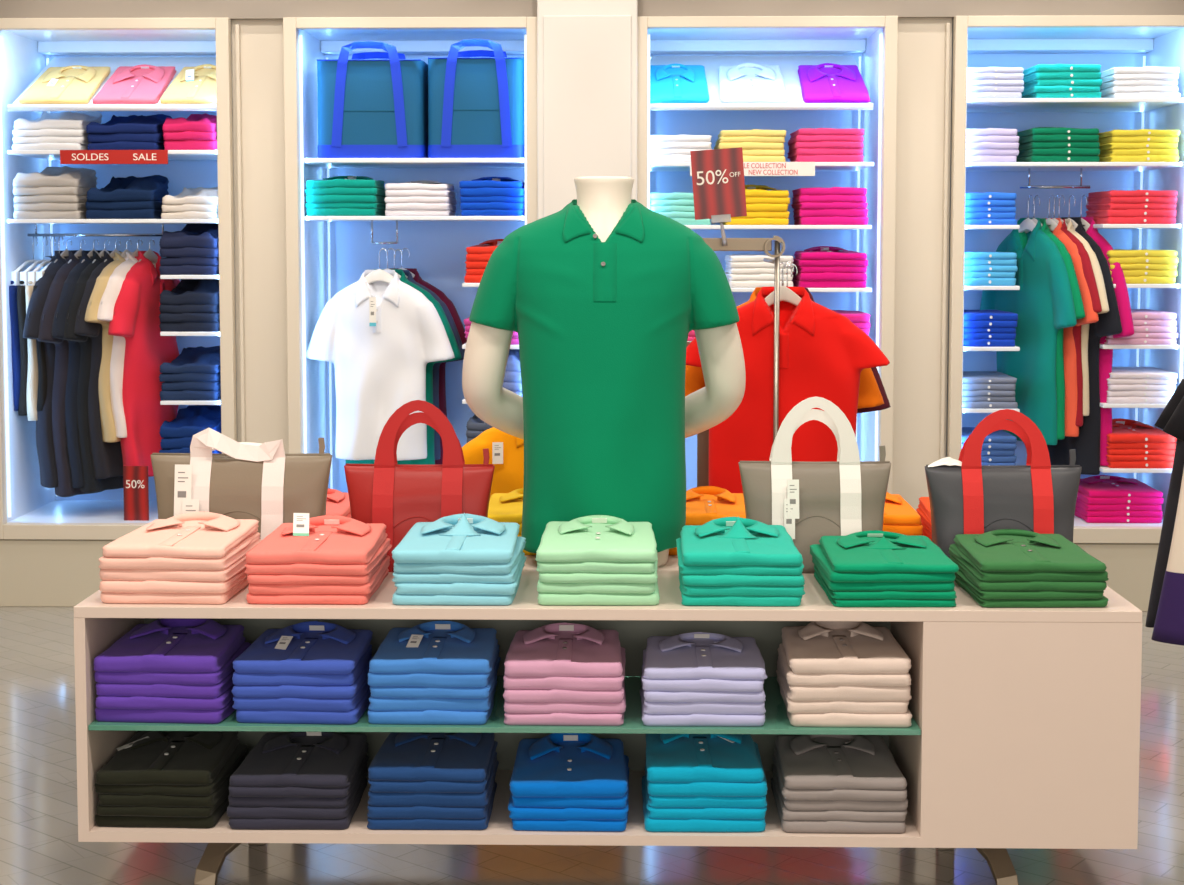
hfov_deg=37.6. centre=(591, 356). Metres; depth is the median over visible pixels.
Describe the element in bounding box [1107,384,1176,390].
polo shirt
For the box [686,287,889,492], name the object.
polo shirt
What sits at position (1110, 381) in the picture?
polo shirt
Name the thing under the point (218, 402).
shelf
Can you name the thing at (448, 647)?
polo shirt
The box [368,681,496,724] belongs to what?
polo shirt
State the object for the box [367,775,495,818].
polo shirt
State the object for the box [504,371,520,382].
trousers
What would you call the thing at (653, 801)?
polo shirt
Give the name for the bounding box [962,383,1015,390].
polo shirt
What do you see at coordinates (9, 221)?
shelf
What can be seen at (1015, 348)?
shelf
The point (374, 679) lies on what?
polo shirt
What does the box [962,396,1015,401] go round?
polo shirt
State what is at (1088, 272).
polo shirt
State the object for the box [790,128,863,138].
polo shirt
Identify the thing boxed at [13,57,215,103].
shelf
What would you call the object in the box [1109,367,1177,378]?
polo shirt
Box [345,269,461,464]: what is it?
polo shirt
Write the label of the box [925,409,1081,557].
handbag
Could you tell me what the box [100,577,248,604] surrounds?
polo shirt
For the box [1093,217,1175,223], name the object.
polo shirt
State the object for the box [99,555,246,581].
polo shirt
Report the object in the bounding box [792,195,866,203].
polo shirt
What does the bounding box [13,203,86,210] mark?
trousers
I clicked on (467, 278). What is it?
polo shirt
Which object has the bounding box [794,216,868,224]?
polo shirt
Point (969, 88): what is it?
polo shirt
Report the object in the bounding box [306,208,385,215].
polo shirt
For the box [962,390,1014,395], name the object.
polo shirt
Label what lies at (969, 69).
polo shirt
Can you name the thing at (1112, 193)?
polo shirt
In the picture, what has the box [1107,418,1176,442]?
polo shirt
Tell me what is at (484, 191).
polo shirt
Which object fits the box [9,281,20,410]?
trousers
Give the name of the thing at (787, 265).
clothes hanger
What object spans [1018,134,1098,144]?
polo shirt
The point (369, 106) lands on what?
tote bag
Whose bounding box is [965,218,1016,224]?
polo shirt
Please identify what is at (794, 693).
polo shirt
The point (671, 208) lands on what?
polo shirt
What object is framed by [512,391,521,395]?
trousers
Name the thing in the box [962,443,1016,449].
polo shirt
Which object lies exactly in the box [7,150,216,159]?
shelf
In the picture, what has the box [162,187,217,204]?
shirt
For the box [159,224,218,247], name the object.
trousers
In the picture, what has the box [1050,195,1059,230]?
clothes hanger
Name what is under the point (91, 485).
polo shirt
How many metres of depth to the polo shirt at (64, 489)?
6.94 m
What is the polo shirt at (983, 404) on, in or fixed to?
in the display cabinet at (1128, 551)
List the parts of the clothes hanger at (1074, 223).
hanger arm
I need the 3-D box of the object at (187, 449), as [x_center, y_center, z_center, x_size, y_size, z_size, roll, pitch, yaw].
[-1.594,0.370,7.038,0.240,0.056,0.351,0,4,1]
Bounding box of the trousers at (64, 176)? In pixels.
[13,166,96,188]
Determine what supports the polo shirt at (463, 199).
on the polo shirt at (491, 205)
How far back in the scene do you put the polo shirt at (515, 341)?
6.81 m
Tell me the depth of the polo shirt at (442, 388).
7.09 m
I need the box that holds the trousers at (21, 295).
[17,281,27,415]
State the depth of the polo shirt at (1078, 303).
6.80 m
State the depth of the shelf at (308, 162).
6.80 m
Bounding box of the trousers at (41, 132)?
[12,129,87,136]
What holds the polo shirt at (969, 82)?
on the polo shirt at (969, 88)
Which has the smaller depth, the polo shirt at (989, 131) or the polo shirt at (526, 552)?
the polo shirt at (526, 552)
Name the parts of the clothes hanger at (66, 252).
hanger arm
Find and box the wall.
[0,0,1183,509]
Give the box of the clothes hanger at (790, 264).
[787,264,797,286]
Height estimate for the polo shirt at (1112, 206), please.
0.027 m
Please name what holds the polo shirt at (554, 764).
on the polo shirt at (535, 802)
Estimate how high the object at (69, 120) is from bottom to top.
0.100 m
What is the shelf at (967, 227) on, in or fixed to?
attached to the display cabinet at (1128, 551)
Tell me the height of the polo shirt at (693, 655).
0.043 m
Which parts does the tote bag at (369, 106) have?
handle, handle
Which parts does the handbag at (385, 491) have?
handle, handle, zip pull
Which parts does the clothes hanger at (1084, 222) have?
hanger arm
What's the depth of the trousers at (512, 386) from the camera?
6.82 m
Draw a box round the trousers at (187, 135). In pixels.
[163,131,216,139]
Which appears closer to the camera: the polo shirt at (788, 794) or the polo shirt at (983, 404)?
the polo shirt at (788, 794)
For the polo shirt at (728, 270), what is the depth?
6.78 m
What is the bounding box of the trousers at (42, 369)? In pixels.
[33,281,46,410]
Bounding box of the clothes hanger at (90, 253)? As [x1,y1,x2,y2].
[81,239,98,262]
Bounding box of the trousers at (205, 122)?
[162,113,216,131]
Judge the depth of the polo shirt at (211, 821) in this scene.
3.83 m
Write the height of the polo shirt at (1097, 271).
0.772 m
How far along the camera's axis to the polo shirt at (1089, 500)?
6.83 m
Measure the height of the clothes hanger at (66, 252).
0.139 m
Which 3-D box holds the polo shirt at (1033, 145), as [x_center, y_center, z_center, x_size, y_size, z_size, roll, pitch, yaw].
[1.836,-0.831,6.887,0.267,0.030,0.352,0,4,1]
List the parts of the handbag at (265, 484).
handle, handle, zip pull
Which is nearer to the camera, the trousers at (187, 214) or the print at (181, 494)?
the print at (181, 494)
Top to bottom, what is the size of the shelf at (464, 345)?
0.016 m
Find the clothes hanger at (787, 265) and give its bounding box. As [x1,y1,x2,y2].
[782,265,791,285]
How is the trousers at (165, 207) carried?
on the trousers at (187, 214)
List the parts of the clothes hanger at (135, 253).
hanger arm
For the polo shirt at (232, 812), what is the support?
on the polo shirt at (234, 823)
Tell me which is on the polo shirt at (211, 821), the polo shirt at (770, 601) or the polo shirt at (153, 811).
the polo shirt at (153, 811)
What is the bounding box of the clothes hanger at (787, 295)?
[765,261,800,305]
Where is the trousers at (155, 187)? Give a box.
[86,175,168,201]
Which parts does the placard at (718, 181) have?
clip stem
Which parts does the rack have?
post, arm, post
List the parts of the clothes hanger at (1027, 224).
hanger arm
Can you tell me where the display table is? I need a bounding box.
[74,555,1141,884]
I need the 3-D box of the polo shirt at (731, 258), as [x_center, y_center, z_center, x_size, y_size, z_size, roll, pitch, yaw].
[0.664,-0.393,6.944,0.254,0.027,0.351,0,4,1]
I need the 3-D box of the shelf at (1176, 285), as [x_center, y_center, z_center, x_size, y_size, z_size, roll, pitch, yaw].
[2.136,-0.292,7.008,0.304,0.016,0.555,0,4,1]
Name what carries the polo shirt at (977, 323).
on the polo shirt at (965, 329)
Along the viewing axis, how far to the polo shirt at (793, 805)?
3.79 m
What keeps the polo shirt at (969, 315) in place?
on the polo shirt at (977, 323)
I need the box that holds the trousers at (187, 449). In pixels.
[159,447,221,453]
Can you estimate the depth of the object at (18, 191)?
6.81 m
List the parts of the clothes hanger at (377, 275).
hanger arm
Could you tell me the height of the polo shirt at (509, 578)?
0.025 m
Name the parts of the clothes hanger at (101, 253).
hanger arm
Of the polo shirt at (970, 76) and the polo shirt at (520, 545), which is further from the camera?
the polo shirt at (970, 76)
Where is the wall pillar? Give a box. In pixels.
[537,0,637,218]
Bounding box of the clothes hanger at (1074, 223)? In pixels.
[1068,195,1077,227]
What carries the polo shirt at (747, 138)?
on the polo shirt at (723, 145)
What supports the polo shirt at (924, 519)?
on the polo shirt at (926, 530)
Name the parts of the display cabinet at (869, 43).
collection strip, panel, panel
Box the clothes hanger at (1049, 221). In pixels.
[1046,195,1056,230]
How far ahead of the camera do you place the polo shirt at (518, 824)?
3.80 m
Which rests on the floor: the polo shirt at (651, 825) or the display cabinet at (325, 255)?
the display cabinet at (325, 255)
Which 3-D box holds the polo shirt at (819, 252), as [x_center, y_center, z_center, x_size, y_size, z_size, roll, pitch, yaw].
[0.944,-0.414,6.929,0.259,0.051,0.348,0,4,1]
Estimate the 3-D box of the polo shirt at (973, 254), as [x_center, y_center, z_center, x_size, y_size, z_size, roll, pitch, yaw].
[1.539,-0.404,6.920,0.232,0.028,0.353,0,4,1]
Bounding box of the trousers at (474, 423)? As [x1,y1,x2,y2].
[466,415,491,430]
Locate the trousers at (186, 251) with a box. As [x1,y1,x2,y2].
[159,247,218,256]
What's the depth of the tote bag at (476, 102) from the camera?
6.75 m
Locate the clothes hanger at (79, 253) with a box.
[68,239,85,262]
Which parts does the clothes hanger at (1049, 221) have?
hanger arm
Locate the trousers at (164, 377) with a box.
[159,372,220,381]
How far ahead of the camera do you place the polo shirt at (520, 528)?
4.37 m
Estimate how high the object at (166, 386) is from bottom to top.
0.046 m
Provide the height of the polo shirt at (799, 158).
0.031 m
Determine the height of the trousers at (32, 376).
0.559 m
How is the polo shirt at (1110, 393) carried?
on the polo shirt at (1132, 399)
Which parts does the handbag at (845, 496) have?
handle, handle, zip pull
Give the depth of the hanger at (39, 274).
6.91 m
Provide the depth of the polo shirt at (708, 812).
3.80 m
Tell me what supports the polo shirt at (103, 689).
on the polo shirt at (102, 702)
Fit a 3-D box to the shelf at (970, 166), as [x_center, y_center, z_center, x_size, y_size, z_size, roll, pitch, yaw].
[1.859,-0.761,6.981,0.851,0.016,0.555,0,4,1]
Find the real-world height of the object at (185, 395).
0.043 m
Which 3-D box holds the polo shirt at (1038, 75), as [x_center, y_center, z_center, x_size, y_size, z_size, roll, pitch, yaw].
[1.841,-1.096,6.865,0.259,0.031,0.351,0,4,1]
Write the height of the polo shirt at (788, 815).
0.026 m
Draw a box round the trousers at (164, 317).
[159,312,219,321]
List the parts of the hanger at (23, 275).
hanger arm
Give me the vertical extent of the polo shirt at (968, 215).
0.030 m
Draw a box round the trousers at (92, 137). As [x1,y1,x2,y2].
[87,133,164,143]
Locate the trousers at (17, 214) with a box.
[13,211,86,218]
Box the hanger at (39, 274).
[36,236,63,280]
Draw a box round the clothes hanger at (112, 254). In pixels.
[104,239,120,261]
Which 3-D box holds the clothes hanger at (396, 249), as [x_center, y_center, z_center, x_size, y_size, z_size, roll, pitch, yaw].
[-0.801,-0.345,7.040,0.237,0.181,0.016,0,4,1]
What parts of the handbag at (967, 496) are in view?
handle, handle, zip pull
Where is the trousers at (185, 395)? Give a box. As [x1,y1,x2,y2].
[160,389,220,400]
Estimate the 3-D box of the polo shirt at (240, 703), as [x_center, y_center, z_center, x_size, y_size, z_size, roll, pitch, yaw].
[-0.647,0.748,3.944,0.273,0.032,0.300,0,4,3]
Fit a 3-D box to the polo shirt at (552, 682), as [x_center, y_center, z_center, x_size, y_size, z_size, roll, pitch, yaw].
[-0.057,0.700,3.929,0.267,0.033,0.299,0,4,2]
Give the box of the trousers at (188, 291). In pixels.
[159,279,219,304]
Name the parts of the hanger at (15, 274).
hanger arm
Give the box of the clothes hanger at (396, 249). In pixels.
[394,249,407,277]
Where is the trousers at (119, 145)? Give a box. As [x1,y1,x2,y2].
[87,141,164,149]
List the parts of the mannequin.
arm, arm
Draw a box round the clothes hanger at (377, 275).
[364,248,392,283]
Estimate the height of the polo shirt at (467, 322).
0.048 m
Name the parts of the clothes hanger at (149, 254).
hanger arm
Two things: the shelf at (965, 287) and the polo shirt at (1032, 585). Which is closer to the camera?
the polo shirt at (1032, 585)
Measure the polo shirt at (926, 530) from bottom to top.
0.026 m
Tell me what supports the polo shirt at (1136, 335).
on the polo shirt at (1110, 341)
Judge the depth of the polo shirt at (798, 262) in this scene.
6.76 m
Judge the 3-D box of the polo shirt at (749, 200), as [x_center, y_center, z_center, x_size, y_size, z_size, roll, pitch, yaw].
[0.644,-0.620,6.925,0.264,0.029,0.351,0,4,1]
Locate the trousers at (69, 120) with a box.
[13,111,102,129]
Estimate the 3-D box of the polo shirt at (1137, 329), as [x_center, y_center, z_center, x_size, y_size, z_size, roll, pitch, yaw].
[2.147,-0.119,6.927,0.269,0.029,0.352,0,4,0]
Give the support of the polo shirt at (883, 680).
on the polo shirt at (794, 693)
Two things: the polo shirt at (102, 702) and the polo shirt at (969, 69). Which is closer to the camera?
the polo shirt at (102, 702)
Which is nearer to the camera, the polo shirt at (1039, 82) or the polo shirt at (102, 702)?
the polo shirt at (102, 702)
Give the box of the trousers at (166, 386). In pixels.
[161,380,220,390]
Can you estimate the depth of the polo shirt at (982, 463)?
6.80 m
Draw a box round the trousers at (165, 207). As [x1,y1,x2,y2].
[161,204,217,211]
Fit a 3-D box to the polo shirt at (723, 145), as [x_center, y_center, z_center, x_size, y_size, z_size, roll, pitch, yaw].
[0.621,-0.830,6.911,0.258,0.030,0.352,0,4,0]
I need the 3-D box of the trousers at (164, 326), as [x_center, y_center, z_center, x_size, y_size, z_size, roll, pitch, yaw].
[-1.579,-0.131,7.006,0.246,0.043,0.352,0,4,2]
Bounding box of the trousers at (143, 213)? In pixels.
[86,209,167,218]
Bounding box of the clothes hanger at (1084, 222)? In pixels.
[1081,195,1089,230]
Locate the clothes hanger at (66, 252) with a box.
[54,239,71,262]
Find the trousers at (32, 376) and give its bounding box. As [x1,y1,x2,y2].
[25,281,37,420]
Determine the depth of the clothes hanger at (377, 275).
6.86 m
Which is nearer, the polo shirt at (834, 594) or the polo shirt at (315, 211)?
the polo shirt at (834, 594)
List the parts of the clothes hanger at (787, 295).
hanger arm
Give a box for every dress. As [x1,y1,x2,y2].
[1145,379,1183,627]
[1151,396,1183,645]
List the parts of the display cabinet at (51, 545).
panel, panel, garment rail, panel, sale strip, panel, panel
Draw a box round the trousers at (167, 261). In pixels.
[160,257,218,265]
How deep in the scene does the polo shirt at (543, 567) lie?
3.77 m
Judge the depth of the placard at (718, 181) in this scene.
5.29 m
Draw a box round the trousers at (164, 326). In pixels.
[159,322,219,331]
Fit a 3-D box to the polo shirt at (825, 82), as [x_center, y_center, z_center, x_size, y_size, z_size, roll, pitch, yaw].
[0.953,-1.085,6.896,0.259,0.184,0.365,0,4,1]
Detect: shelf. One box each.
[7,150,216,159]
[7,219,217,223]
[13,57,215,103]
[88,675,920,734]
[160,275,218,278]
[160,331,219,335]
[160,399,220,404]
[304,158,524,167]
[304,216,524,220]
[462,282,479,286]
[462,342,518,348]
[647,56,870,102]
[650,162,873,170]
[685,225,871,229]
[731,286,871,291]
[962,408,1019,412]
[963,346,1019,350]
[964,286,1019,289]
[965,225,1019,229]
[966,162,1183,170]
[967,98,1183,111]
[1090,224,1181,228]
[1099,344,1179,348]
[1100,403,1166,407]
[1100,466,1171,472]
[1113,283,1181,287]
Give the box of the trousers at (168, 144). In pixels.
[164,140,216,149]
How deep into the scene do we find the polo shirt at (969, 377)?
6.79 m
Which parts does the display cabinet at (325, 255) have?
panel, garment rail, panel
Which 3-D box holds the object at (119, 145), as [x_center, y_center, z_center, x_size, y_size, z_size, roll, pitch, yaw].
[-1.831,-0.836,6.957,0.285,0.037,0.351,0,4,1]
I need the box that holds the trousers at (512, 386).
[503,382,521,390]
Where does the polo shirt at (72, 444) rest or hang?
in the display cabinet at (51, 545)
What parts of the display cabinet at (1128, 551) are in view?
panel, panel, garment rail, panel, panel, panel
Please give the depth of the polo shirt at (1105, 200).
6.72 m
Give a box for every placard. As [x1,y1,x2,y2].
[123,466,148,520]
[690,147,746,245]
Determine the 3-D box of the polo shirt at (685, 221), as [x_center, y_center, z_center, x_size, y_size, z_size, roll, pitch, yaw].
[0.342,-0.539,6.937,0.251,0.030,0.351,0,4,1]
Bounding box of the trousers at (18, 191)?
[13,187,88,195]
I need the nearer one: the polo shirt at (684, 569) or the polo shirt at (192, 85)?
the polo shirt at (684, 569)
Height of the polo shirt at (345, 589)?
0.026 m
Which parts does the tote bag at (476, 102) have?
handle, handle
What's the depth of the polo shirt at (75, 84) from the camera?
6.92 m
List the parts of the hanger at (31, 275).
hanger arm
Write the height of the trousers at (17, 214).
0.038 m
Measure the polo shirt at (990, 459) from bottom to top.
0.030 m
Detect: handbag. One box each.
[151,428,331,539]
[344,400,494,571]
[738,397,890,573]
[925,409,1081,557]
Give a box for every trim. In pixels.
[235,24,245,441]
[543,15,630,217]
[939,23,949,459]
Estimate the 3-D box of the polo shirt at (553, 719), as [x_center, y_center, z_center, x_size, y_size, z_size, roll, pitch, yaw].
[-0.059,0.780,3.933,0.265,0.029,0.300,0,4,2]
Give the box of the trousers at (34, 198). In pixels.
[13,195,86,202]
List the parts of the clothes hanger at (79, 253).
hanger arm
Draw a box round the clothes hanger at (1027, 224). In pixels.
[1018,195,1035,232]
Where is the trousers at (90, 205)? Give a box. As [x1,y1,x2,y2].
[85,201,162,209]
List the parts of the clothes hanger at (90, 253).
hanger arm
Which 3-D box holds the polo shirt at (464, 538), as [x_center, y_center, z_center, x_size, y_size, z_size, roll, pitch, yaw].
[-0.301,0.399,3.944,0.268,0.077,0.363,0,4,1]
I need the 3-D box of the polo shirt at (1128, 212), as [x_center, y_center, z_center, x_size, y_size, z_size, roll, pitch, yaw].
[2.135,-0.568,6.899,0.271,0.032,0.352,0,4,1]
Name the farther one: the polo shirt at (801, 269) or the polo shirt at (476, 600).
the polo shirt at (801, 269)
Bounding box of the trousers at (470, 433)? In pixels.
[466,430,483,437]
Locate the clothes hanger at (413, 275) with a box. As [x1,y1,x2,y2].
[399,248,414,276]
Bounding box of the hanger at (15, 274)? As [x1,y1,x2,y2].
[12,236,46,284]
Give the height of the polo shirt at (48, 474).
0.947 m
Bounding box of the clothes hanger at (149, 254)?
[138,239,157,262]
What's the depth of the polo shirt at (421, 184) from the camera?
6.78 m
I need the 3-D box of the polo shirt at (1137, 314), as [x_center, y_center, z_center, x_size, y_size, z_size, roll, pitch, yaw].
[2.142,-0.169,6.923,0.268,0.031,0.351,0,4,0]
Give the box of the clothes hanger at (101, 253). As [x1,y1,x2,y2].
[92,239,109,262]
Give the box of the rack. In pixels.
[686,235,784,486]
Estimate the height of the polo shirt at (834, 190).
0.032 m
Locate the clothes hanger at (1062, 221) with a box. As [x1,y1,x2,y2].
[1058,195,1067,224]
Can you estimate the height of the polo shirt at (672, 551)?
0.026 m
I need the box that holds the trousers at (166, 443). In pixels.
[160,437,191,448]
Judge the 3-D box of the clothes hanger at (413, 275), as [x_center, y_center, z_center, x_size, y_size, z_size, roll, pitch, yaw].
[-0.779,-0.356,7.120,0.237,0.181,0.016,0,4,1]
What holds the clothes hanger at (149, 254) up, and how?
hanging from the display cabinet at (51, 545)
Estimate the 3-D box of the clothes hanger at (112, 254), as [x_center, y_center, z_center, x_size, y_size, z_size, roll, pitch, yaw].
[-1.930,-0.405,7.049,0.016,0.139,0.237,1,4,19]
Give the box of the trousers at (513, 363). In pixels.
[506,349,519,371]
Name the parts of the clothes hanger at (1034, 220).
hanger arm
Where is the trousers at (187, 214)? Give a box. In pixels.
[161,211,217,218]
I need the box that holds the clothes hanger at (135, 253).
[128,239,142,259]
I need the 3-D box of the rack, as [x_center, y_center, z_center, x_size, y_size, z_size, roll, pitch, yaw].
[0.282,0.348,5.491,0.971,1.459,0.534,-1,4,-18]
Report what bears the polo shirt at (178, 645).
on the polo shirt at (215, 678)
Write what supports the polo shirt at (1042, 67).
on the polo shirt at (1038, 75)
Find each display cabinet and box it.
[0,18,236,606]
[283,17,537,492]
[637,16,897,493]
[946,15,1183,611]
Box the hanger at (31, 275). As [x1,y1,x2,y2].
[28,236,55,284]
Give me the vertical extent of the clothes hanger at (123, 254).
0.139 m
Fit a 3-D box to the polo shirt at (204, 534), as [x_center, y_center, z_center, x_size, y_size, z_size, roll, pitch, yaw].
[-0.926,0.402,3.958,0.274,0.051,0.358,0,4,3]
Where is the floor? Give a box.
[0,607,1183,884]
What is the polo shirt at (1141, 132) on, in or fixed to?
on the polo shirt at (1114, 139)
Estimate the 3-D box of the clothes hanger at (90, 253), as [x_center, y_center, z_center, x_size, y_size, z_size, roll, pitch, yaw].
[-2.019,-0.405,7.051,0.016,0.139,0.237,1,4,19]
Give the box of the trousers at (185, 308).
[159,304,219,313]
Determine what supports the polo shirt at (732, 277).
on the polo shirt at (751, 283)
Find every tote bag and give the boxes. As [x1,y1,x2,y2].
[317,41,427,157]
[428,39,524,157]
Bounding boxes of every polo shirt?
[19,65,110,103]
[23,251,66,487]
[37,250,103,496]
[51,251,91,487]
[63,250,122,492]
[74,251,122,478]
[85,252,125,441]
[92,64,175,103]
[93,618,245,672]
[94,642,250,684]
[94,744,246,795]
[95,670,234,697]
[95,685,233,709]
[95,699,235,723]
[95,731,238,784]
[95,796,228,827]
[96,788,228,816]
[97,252,155,437]
[98,532,261,569]
[98,755,245,806]
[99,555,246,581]
[99,567,247,593]
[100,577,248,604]
[102,511,258,557]
[108,251,179,476]
[160,64,216,103]
[226,767,367,818]
[228,755,368,807]
[229,732,367,787]
[229,747,367,797]
[229,778,367,829]
[231,656,372,698]
[232,644,371,685]
[232,678,369,710]
[233,621,372,673]
[236,687,370,724]
[245,538,391,574]
[246,513,387,564]
[246,568,388,604]
[247,553,386,583]
[248,555,389,594]
[305,187,386,196]
[305,195,386,203]
[305,203,385,209]
[306,176,384,188]
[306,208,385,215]
[306,270,454,460]
[326,488,350,516]
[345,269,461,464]
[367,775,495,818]
[367,781,496,829]
[368,644,499,687]
[368,680,496,710]
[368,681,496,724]
[368,732,494,781]
[368,740,497,792]
[368,752,498,806]
[369,621,497,673]
[370,657,500,698]
[384,196,457,204]
[385,180,454,191]
[385,190,455,197]
[385,210,455,215]
[386,203,456,210]
[390,268,466,464]
[392,513,519,563]
[392,551,524,583]
[392,574,521,605]
[394,537,525,573]
[394,556,526,594]
[403,270,464,459]
[459,177,524,188]
[460,187,524,196]
[460,196,524,202]
[460,202,524,210]
[461,209,524,215]
[462,427,523,496]
[464,275,482,282]
[464,317,471,325]
[464,331,517,337]
[465,261,487,268]
[465,269,484,274]
[465,326,514,331]
[466,239,503,253]
[466,253,491,260]
[466,338,518,344]
[469,199,738,552]
[488,488,522,523]
[503,684,623,702]
[504,622,622,676]
[504,647,625,690]
[504,681,625,713]
[504,712,623,725]
[508,767,628,819]
[510,733,627,797]
[512,755,628,807]
[512,812,627,831]
[518,523,521,534]
[523,549,535,554]
[535,515,657,562]
[536,561,655,573]
[537,579,655,593]
[537,582,659,605]
[539,550,657,583]
[639,684,764,725]
[641,675,765,714]
[642,649,763,691]
[642,664,765,702]
[642,775,765,831]
[643,632,766,679]
[645,762,766,807]
[645,766,766,819]
[646,734,763,782]
[647,64,708,102]
[647,742,767,796]
[650,135,711,141]
[650,142,711,148]
[650,149,711,154]
[650,154,690,161]
[650,192,693,199]
[650,199,693,205]
[650,205,693,211]
[657,211,694,217]
[668,547,676,554]
[671,218,710,224]
[676,538,803,575]
[677,554,804,585]
[679,569,802,606]
[680,516,802,565]
[680,573,804,595]
[685,287,883,408]
[685,486,745,524]
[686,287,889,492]
[688,330,695,336]
[714,142,783,149]
[715,136,784,145]
[718,63,788,102]
[718,129,786,138]
[723,218,788,224]
[724,267,792,273]
[725,255,793,261]
[725,261,792,267]
[725,273,792,280]
[728,280,792,287]
[731,211,789,218]
[743,149,784,155]
[743,155,785,161]
[745,184,788,196]
[746,197,790,203]
[746,203,788,210]
[771,778,905,832]
[772,748,906,800]
[772,764,907,810]
[772,768,906,821]
[775,735,906,789]
[776,670,908,713]
[777,643,910,686]
[777,656,911,700]
[781,621,910,673]
[782,697,911,727]
[787,148,863,158]
[788,135,863,145]
[789,141,863,151]
[789,155,863,161]
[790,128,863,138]
[791,202,867,209]
[792,187,866,196]
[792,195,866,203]
[792,258,867,265]
[792,266,866,272]
[792,271,866,280]
[792,279,866,287]
[793,209,867,217]
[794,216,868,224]
[794,246,866,259]
[798,63,870,102]
[805,288,890,412]
[810,544,955,581]
[812,556,954,590]
[814,565,956,598]
[814,572,955,606]
[819,530,958,572]
[833,310,870,321]
[852,322,870,328]
[861,329,869,334]
[883,492,921,524]
[883,525,922,534]
[916,508,931,531]
[918,497,930,521]
[921,520,931,539]
[949,544,1108,581]
[950,554,1106,590]
[953,529,1106,571]
[955,570,1103,599]
[955,577,1107,607]
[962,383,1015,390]
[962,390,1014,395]
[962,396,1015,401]
[962,401,1017,408]
[962,427,1016,442]
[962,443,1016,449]
[963,310,1017,320]
[963,320,1017,326]
[963,327,1015,332]
[963,333,1015,339]
[963,339,1014,346]
[963,371,1016,383]
[964,251,1016,258]
[964,259,1016,265]
[964,265,1017,271]
[964,272,1015,277]
[964,277,1015,285]
[965,192,1016,199]
[965,199,1015,205]
[965,206,1015,211]
[965,212,1015,218]
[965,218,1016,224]
[966,128,1016,135]
[966,135,1018,142]
[966,142,1018,148]
[966,149,1018,155]
[966,155,1016,161]
[967,67,1023,72]
[967,73,1023,79]
[967,80,1023,85]
[967,86,1023,91]
[967,92,1021,97]
[980,218,1076,444]
[981,450,1014,455]
[981,455,1016,462]
[981,462,1015,465]
[1016,127,1098,137]
[1016,155,1099,161]
[1017,148,1099,157]
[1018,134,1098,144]
[1018,142,1099,151]
[1019,218,1084,439]
[1021,85,1100,97]
[1022,64,1100,76]
[1023,72,1101,83]
[1023,92,1101,97]
[1024,79,1102,89]
[1046,218,1098,436]
[1047,217,1121,474]
[1061,219,1101,426]
[1065,219,1108,415]
[1075,504,1162,516]
[1075,509,1162,522]
[1076,498,1161,510]
[1077,490,1163,504]
[1078,475,1162,497]
[1081,217,1134,465]
[1086,203,1176,209]
[1086,209,1176,217]
[1087,190,1177,198]
[1087,197,1177,204]
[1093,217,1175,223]
[1098,129,1179,138]
[1098,136,1178,144]
[1098,149,1178,156]
[1099,142,1177,150]
[1099,155,1178,161]
[1100,66,1179,78]
[1100,80,1177,90]
[1100,86,1178,96]
[1101,92,1180,97]
[1102,74,1178,83]
[1105,338,1176,344]
[1106,396,1170,402]
[1106,442,1175,448]
[1106,454,1173,460]
[1107,249,1177,256]
[1107,332,1178,338]
[1107,378,1176,384]
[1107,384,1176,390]
[1107,390,1174,396]
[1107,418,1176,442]
[1107,449,1174,454]
[1107,460,1172,467]
[1108,257,1178,263]
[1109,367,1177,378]
[1110,264,1177,269]
[1110,270,1177,276]
[1112,276,1175,283]
[1131,309,1176,319]
[1133,320,1176,325]
[1134,326,1176,332]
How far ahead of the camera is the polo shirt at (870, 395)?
5.50 m
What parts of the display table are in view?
panel, leg, leg, panel, leg, leg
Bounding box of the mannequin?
[462,176,745,566]
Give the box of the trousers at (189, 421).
[159,405,220,437]
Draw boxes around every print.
[178,472,187,497]
[296,516,303,526]
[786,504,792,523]
[790,485,796,503]
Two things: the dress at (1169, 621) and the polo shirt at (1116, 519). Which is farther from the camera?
the polo shirt at (1116, 519)
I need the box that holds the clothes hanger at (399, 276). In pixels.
[384,248,400,278]
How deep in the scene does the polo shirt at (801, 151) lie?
6.74 m
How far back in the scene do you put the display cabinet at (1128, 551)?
6.86 m
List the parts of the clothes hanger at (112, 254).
hanger arm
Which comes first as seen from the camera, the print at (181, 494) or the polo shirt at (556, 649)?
the polo shirt at (556, 649)
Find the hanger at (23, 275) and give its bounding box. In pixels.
[20,236,47,284]
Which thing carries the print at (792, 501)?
attached to the handbag at (845, 496)
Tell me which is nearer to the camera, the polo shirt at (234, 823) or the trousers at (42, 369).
the polo shirt at (234, 823)
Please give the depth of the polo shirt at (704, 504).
4.51 m
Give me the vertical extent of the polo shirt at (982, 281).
0.034 m
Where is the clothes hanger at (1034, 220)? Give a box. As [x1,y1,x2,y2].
[1025,195,1042,232]
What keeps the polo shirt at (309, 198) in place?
on the polo shirt at (307, 205)
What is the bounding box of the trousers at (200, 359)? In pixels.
[159,346,220,372]
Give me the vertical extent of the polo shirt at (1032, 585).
0.022 m
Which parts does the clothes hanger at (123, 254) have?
hanger arm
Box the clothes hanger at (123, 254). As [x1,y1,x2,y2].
[117,239,131,259]

